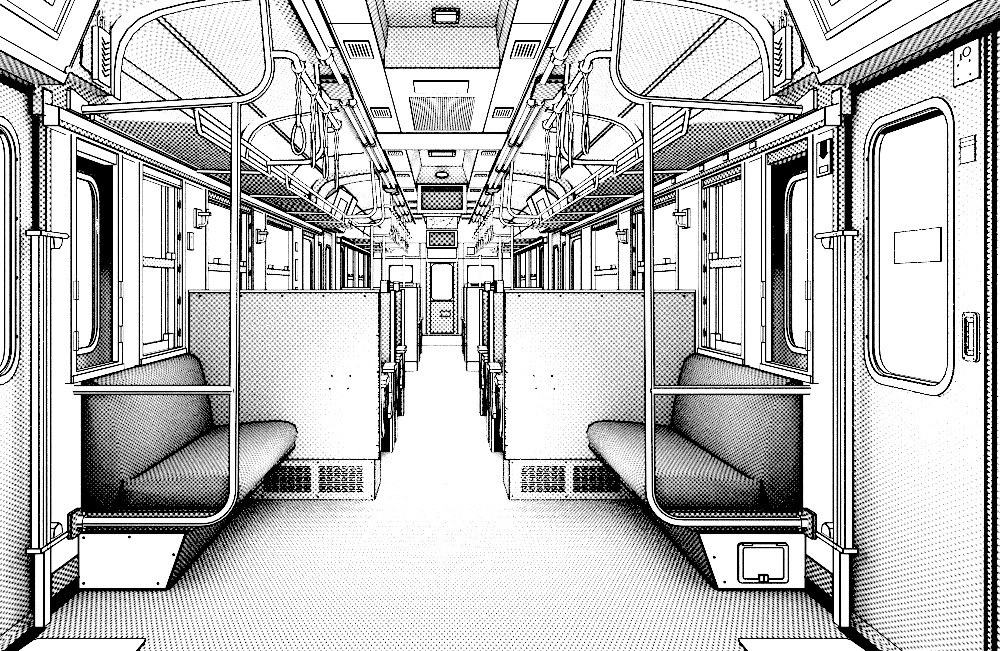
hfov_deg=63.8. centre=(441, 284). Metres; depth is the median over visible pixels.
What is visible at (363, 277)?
window
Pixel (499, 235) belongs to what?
pole
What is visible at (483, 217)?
strap
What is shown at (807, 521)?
guard
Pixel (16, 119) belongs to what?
door
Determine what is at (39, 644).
plate
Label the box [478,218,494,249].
rail
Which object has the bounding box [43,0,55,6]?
poster
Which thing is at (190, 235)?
switch plate
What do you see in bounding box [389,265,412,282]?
window
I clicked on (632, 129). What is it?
rib
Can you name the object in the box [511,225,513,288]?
pole
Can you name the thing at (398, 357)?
seat
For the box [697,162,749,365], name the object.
window
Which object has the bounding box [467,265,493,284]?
window
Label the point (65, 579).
baseboard
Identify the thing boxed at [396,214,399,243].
strap
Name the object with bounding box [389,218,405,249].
rail
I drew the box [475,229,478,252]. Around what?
strap
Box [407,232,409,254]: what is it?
strap
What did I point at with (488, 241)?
strap
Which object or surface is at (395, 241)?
strap
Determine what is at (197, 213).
coat hook
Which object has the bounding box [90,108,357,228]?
luggage rack
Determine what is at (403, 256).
pole
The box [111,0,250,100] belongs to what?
rib
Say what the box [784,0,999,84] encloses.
overhead door panel
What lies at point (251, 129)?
rib
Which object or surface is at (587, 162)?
rail
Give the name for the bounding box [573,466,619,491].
air vent
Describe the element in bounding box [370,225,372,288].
pole
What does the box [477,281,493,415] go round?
seat
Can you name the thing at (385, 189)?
bracket
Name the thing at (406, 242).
strap
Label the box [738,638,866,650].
plate
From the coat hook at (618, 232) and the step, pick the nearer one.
the coat hook at (618, 232)
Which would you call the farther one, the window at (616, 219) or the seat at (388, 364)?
the window at (616, 219)
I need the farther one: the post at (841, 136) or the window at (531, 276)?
the window at (531, 276)
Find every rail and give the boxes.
[266,63,323,165]
[345,161,376,218]
[356,176,400,226]
[373,195,393,236]
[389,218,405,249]
[399,221,411,239]
[472,221,484,239]
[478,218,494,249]
[483,176,527,226]
[490,195,510,236]
[507,161,538,218]
[560,63,617,165]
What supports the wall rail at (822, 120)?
attached to the wall at (817, 406)
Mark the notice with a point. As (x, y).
(919, 245)
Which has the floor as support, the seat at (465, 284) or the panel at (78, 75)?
the seat at (465, 284)
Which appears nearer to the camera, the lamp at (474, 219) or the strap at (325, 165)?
the strap at (325, 165)
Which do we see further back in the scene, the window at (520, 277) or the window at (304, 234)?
the window at (520, 277)
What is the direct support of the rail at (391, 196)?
attached to the ceiling
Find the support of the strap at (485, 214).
hanging from the rail at (500, 206)
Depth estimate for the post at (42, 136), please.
2.83 m
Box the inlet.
[426,230,457,247]
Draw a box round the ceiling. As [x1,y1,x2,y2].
[96,0,787,237]
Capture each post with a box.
[31,88,52,626]
[831,88,852,626]
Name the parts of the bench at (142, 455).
panel, backrest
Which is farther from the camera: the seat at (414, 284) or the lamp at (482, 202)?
the seat at (414, 284)
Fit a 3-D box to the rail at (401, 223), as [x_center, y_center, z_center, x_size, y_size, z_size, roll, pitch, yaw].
[-0.570,-0.855,12.791,0.060,0.060,3.593,0,0,0]
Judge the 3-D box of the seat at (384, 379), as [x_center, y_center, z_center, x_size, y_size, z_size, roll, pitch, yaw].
[-0.846,0.487,4.701,1.055,0.901,0.567,0,0,0]
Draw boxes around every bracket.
[321,77,353,104]
[383,186,397,193]
[486,186,500,193]
[530,77,562,104]
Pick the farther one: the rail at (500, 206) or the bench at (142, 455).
the rail at (500, 206)
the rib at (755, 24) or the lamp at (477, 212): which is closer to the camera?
the rib at (755, 24)
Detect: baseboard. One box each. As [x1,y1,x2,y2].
[51,554,80,613]
[803,554,832,613]
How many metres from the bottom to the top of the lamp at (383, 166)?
0.061 m
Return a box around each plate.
[17,638,145,650]
[187,232,193,250]
[413,80,469,93]
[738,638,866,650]
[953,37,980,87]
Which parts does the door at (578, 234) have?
frame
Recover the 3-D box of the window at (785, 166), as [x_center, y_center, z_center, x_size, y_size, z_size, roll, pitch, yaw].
[1.050,-0.380,3.690,0.998,1.677,1.438,0,0,0]
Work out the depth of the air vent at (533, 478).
4.37 m
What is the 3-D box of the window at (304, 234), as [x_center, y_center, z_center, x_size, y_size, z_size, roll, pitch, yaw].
[-1.405,-0.115,8.290,0.081,0.975,0.775,0,0,0]
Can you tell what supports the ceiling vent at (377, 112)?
in the ceiling
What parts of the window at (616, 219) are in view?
meeting rail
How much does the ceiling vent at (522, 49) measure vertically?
0.012 m
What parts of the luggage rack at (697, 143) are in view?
cross arm, guard rail, cross arm, cross arm, rail, cross arm, guard rail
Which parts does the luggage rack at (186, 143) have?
guard rail, cross arm, rail, cross arm, cross arm, guard rail, cross arm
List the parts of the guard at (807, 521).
rail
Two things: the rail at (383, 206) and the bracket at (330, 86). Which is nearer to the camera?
the bracket at (330, 86)
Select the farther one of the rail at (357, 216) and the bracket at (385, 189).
the bracket at (385, 189)
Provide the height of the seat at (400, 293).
1.216 m
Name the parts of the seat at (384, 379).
armrest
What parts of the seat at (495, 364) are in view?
armrest, backrest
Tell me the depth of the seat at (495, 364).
5.72 m
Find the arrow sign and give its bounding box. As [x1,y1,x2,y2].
[816,138,831,177]
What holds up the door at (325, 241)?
in the wall at (66, 406)
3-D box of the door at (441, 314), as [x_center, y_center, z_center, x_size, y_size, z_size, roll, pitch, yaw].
[0.000,0.260,15.890,0.644,1.454,0.082,0,0,0]
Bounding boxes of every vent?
[79,8,110,87]
[264,466,310,491]
[319,466,362,491]
[343,40,373,58]
[370,107,391,117]
[387,151,402,155]
[397,174,409,176]
[403,189,413,191]
[408,97,475,130]
[417,184,466,217]
[470,189,480,191]
[474,174,486,176]
[481,151,496,155]
[492,107,513,117]
[510,40,540,58]
[521,466,564,491]
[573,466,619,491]
[773,8,804,87]
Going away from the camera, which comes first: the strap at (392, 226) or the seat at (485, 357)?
the seat at (485, 357)
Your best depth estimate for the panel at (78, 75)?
3.05 m
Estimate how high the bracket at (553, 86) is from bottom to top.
0.032 m
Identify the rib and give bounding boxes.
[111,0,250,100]
[241,106,338,159]
[310,169,379,207]
[504,169,573,207]
[545,106,642,159]
[633,0,772,100]
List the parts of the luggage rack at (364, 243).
wall rail, cross arm, cross arm, rail, cross arm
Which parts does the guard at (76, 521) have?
rail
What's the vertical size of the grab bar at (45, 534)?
1.093 m
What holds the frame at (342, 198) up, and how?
attached to the wall at (66, 406)
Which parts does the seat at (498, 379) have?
armrest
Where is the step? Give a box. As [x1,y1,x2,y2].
[422,334,461,344]
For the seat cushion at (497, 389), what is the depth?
5.41 m
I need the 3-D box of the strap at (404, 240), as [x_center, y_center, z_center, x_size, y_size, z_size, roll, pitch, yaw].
[-0.567,-0.701,12.000,0.077,0.385,0.060,0,0,22]
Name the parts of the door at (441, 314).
panel, plate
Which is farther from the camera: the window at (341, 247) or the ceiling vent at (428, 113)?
the window at (341, 247)
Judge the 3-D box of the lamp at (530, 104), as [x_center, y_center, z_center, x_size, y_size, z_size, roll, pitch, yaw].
[0.605,-1.177,5.880,0.119,0.059,1.466,0,0,0]
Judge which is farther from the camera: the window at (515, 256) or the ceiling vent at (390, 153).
the window at (515, 256)
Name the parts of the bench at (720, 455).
backrest, panel, hatch lid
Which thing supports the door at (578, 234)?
in the wall at (817, 406)
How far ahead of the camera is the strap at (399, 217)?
10.37 m
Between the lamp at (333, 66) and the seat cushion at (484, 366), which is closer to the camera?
the lamp at (333, 66)
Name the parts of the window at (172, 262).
meeting rail, sash rail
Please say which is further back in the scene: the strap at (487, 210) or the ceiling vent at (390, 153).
the strap at (487, 210)
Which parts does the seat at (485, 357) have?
armrest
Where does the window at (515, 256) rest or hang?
in the wall at (817, 406)
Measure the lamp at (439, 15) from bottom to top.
0.045 m
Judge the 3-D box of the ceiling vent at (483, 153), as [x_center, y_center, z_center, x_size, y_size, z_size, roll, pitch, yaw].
[0.427,-1.214,7.350,0.136,0.017,0.210,0,0,0]
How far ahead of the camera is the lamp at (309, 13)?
3.65 m
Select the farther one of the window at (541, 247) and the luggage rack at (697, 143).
the window at (541, 247)
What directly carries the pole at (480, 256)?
on the wall at (411, 293)
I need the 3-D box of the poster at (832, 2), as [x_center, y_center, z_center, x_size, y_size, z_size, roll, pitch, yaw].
[1.159,-1.010,2.000,0.122,0.280,1.003,0,0,0]
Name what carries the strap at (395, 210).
hanging from the rail at (383, 206)
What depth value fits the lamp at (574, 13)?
3.65 m
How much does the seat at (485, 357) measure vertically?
1.214 m
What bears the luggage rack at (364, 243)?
attached to the wall at (66, 406)
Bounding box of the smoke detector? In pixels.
[435,172,448,177]
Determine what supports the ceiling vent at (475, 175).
in the ceiling
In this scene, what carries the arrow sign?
attached to the wall at (817, 406)
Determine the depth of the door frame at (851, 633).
2.46 m
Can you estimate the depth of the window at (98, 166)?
3.32 m
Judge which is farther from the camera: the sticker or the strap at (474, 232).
the strap at (474, 232)
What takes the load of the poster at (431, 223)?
hanging from the ceiling
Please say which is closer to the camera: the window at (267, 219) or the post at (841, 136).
the post at (841, 136)
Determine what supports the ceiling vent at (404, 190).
in the ceiling
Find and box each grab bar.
[25,230,69,553]
[814,230,858,553]
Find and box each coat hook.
[193,208,211,228]
[256,228,268,243]
[615,228,627,243]
[672,208,690,228]
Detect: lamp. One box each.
[288,0,336,65]
[329,60,343,84]
[339,98,375,145]
[363,143,387,171]
[377,169,396,189]
[390,191,404,205]
[397,205,408,214]
[403,215,411,222]
[428,150,455,156]
[432,8,459,23]
[472,215,481,222]
[475,205,486,214]
[479,191,493,205]
[487,169,506,189]
[496,143,520,171]
[508,98,544,145]
[540,60,554,84]
[547,0,595,65]
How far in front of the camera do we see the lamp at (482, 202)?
10.90 m
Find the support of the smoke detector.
attached to the ceiling
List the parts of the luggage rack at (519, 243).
cross arm, rail, cross arm, cross arm, wall rail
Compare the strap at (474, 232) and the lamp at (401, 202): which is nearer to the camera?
the lamp at (401, 202)
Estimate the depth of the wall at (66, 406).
3.05 m
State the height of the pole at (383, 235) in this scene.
1.851 m
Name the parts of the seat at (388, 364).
backrest, armrest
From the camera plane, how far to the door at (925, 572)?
2.35 m
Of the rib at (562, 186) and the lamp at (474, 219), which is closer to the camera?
the rib at (562, 186)
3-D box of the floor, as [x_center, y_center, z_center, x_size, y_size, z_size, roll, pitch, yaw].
[0.000,1.200,8.050,2.940,0.050,15.700,0,0,0]
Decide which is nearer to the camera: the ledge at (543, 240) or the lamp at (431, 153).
the lamp at (431, 153)
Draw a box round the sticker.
[959,134,975,164]
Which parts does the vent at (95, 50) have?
plate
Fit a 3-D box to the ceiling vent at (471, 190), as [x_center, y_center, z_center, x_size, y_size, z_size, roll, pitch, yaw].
[0.427,-1.214,10.250,0.140,0.021,0.215,0,0,0]
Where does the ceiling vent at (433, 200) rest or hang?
attached to the ceiling
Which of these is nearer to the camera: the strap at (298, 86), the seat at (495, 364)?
the strap at (298, 86)
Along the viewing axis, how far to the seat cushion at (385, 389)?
5.41 m
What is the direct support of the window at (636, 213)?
in the wall at (817, 406)
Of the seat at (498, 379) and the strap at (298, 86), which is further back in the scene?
the seat at (498, 379)
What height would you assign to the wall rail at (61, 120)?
0.097 m
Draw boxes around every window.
[65,0,339,383]
[134,162,186,365]
[202,189,253,288]
[262,213,293,288]
[300,228,314,288]
[339,244,344,288]
[346,247,355,286]
[357,251,365,286]
[366,255,369,286]
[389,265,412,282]
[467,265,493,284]
[514,255,517,286]
[518,251,526,286]
[528,247,537,286]
[539,244,544,288]
[544,0,818,383]
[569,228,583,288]
[590,213,621,288]
[630,189,681,288]
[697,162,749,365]
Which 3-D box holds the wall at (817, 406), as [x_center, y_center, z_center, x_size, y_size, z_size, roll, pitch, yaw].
[1.430,0.095,8.055,0.080,2.181,15.711,0,0,0]
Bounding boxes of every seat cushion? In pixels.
[384,388,387,412]
[398,366,399,383]
[484,366,485,383]
[496,388,499,412]
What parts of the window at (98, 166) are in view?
wall plate, pocket panel, overhead rail, strap rail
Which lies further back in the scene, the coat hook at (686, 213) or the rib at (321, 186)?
the rib at (321, 186)
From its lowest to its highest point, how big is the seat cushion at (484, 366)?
0.145 m
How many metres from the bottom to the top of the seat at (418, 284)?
1.220 m
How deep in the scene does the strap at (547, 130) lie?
4.29 m
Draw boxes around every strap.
[290,60,306,155]
[306,82,319,168]
[319,102,331,179]
[331,119,341,189]
[389,207,394,239]
[392,210,396,241]
[394,212,397,242]
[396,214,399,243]
[397,217,400,245]
[399,222,404,248]
[403,225,406,250]
[405,229,408,252]
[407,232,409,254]
[474,232,476,254]
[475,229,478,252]
[477,225,480,250]
[480,222,483,248]
[483,217,486,245]
[484,214,487,243]
[486,212,489,242]
[487,210,490,241]
[489,207,494,239]
[542,119,552,189]
[552,102,563,179]
[564,82,577,168]
[578,60,592,155]
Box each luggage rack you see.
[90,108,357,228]
[341,233,393,252]
[490,233,542,252]
[526,108,793,228]
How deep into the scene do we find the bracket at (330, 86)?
4.79 m
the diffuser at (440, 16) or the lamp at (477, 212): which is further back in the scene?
the lamp at (477, 212)
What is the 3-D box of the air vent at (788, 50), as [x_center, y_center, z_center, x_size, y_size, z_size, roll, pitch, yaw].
[1.326,-0.942,3.098,0.040,0.330,0.259,0,0,0]
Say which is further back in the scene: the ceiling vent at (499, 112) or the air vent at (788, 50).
the ceiling vent at (499, 112)
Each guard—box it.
[67,102,240,539]
[643,102,816,539]
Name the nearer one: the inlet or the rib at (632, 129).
the rib at (632, 129)
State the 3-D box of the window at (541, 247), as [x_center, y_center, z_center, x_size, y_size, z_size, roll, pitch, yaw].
[1.392,-0.115,11.100,0.057,0.974,0.534,0,0,0]
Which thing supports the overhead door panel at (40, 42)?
attached to the wall at (66, 406)
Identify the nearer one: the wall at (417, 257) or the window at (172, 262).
the window at (172, 262)
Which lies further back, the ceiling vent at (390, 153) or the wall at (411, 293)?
the wall at (411, 293)
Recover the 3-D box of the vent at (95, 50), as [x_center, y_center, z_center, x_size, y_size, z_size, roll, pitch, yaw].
[-1.326,-0.942,3.098,0.040,0.330,0.259,0,0,0]
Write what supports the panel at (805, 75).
attached to the wall at (817, 406)
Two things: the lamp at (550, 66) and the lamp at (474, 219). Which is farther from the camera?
the lamp at (474, 219)
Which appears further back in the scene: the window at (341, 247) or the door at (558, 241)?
the window at (341, 247)
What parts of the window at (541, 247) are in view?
frame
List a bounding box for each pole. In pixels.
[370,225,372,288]
[383,235,384,279]
[402,255,405,286]
[478,255,481,286]
[499,235,500,279]
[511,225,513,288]
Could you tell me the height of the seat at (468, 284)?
1.219 m
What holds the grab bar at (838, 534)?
attached to the post at (841, 136)
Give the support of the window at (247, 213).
in the wall at (66, 406)
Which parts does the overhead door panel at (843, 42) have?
poster frame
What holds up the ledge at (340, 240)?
attached to the wall at (66, 406)
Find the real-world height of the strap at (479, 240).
0.385 m
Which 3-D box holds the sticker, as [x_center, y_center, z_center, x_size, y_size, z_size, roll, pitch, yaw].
[1.449,-0.373,2.205,0.006,0.073,0.064,0,0,0]
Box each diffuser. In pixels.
[431,150,452,155]
[435,11,456,21]
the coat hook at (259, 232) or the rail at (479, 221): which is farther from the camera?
the rail at (479, 221)
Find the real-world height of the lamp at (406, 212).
0.067 m
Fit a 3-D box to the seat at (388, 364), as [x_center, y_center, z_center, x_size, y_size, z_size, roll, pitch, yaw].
[-0.846,0.572,5.580,1.056,1.213,0.568,0,0,0]
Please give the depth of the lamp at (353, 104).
5.70 m
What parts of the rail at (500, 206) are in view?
strap rail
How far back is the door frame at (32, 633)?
2.67 m
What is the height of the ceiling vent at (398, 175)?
0.019 m
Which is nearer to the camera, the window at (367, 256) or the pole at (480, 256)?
the pole at (480, 256)
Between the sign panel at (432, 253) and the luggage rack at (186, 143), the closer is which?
the luggage rack at (186, 143)
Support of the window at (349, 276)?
in the wall at (66, 406)
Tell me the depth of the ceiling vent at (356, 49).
4.11 m
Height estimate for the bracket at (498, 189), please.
0.040 m
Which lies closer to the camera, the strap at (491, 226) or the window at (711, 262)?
the window at (711, 262)
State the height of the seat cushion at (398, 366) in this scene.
0.145 m
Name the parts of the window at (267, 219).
meeting rail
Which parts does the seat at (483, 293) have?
armrest, backrest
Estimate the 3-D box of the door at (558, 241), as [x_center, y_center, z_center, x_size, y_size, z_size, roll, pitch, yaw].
[1.462,0.245,9.801,0.042,1.841,1.516,0,0,0]
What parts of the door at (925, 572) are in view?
handle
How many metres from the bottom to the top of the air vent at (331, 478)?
0.140 m
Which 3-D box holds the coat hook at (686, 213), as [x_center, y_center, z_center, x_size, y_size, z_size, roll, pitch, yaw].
[1.360,-0.378,4.560,0.086,0.112,0.106,0,0,0]
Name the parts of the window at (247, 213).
meeting rail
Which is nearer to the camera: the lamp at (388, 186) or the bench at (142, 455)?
the bench at (142, 455)
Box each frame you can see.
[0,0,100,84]
[324,186,357,233]
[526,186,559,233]
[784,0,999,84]
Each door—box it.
[0,75,33,644]
[319,230,331,288]
[426,262,457,333]
[552,230,564,288]
[850,20,999,650]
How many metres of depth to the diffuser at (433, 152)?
8.51 m
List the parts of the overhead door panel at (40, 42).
poster frame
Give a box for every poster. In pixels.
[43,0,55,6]
[426,218,457,228]
[828,0,840,6]
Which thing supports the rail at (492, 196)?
attached to the ceiling
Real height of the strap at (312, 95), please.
0.378 m
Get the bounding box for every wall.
[0,67,363,571]
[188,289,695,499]
[341,287,542,370]
[373,224,510,333]
[520,10,999,571]
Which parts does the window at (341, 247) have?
frame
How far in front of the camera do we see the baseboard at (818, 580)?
2.96 m
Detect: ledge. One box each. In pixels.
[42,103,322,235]
[337,236,373,256]
[510,236,546,256]
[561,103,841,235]
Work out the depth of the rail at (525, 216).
7.83 m
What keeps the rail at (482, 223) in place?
attached to the rail at (479, 221)
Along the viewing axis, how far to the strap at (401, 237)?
11.29 m
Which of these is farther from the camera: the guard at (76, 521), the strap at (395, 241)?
the strap at (395, 241)
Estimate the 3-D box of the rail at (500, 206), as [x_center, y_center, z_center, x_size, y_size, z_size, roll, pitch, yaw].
[0.756,-0.933,9.901,0.418,0.576,1.951,0,0,0]
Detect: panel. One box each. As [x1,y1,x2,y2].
[67,26,111,95]
[427,248,456,258]
[772,26,816,95]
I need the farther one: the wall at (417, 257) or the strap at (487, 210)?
the wall at (417, 257)
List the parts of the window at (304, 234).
frame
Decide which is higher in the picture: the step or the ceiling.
the ceiling
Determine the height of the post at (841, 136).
1.866 m
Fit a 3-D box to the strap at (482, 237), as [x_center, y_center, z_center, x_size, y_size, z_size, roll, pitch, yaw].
[0.567,-0.700,11.300,0.076,0.385,0.055,0,0,-19]
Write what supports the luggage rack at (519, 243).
attached to the wall at (817, 406)
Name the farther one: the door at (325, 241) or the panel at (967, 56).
the door at (325, 241)
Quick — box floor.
[0,345,890,650]
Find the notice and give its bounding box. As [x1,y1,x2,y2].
[894,227,941,263]
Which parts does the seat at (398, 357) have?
armrest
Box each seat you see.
[380,280,396,451]
[380,293,389,453]
[388,280,401,442]
[390,281,406,415]
[413,283,420,361]
[417,283,423,353]
[460,283,466,353]
[463,283,470,361]
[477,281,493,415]
[482,280,495,442]
[487,280,503,451]
[494,293,503,453]
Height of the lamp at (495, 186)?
0.063 m
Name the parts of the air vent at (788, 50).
plate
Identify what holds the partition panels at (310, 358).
on the floor
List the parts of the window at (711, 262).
meeting rail, sash rail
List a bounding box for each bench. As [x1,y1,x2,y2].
[78,352,297,589]
[586,352,805,589]
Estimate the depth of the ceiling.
4.47 m
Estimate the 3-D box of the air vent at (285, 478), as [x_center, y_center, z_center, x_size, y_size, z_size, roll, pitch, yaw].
[-0.844,1.060,4.370,0.258,0.140,0.004,0,0,0]
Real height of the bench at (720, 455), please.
0.814 m
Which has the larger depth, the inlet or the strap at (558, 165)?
the inlet
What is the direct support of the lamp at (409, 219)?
attached to the ceiling
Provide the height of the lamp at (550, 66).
0.044 m
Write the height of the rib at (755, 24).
0.473 m
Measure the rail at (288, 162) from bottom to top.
0.568 m
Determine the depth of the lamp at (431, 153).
8.58 m
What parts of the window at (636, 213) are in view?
meeting rail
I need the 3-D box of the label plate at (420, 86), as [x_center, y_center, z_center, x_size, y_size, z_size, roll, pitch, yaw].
[-0.005,-1.214,4.900,0.338,0.014,0.288,0,0,0]
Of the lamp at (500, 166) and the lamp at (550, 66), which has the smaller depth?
the lamp at (550, 66)
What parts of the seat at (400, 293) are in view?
backrest, armrest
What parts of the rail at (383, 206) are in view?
strap rail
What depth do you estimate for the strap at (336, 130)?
4.29 m

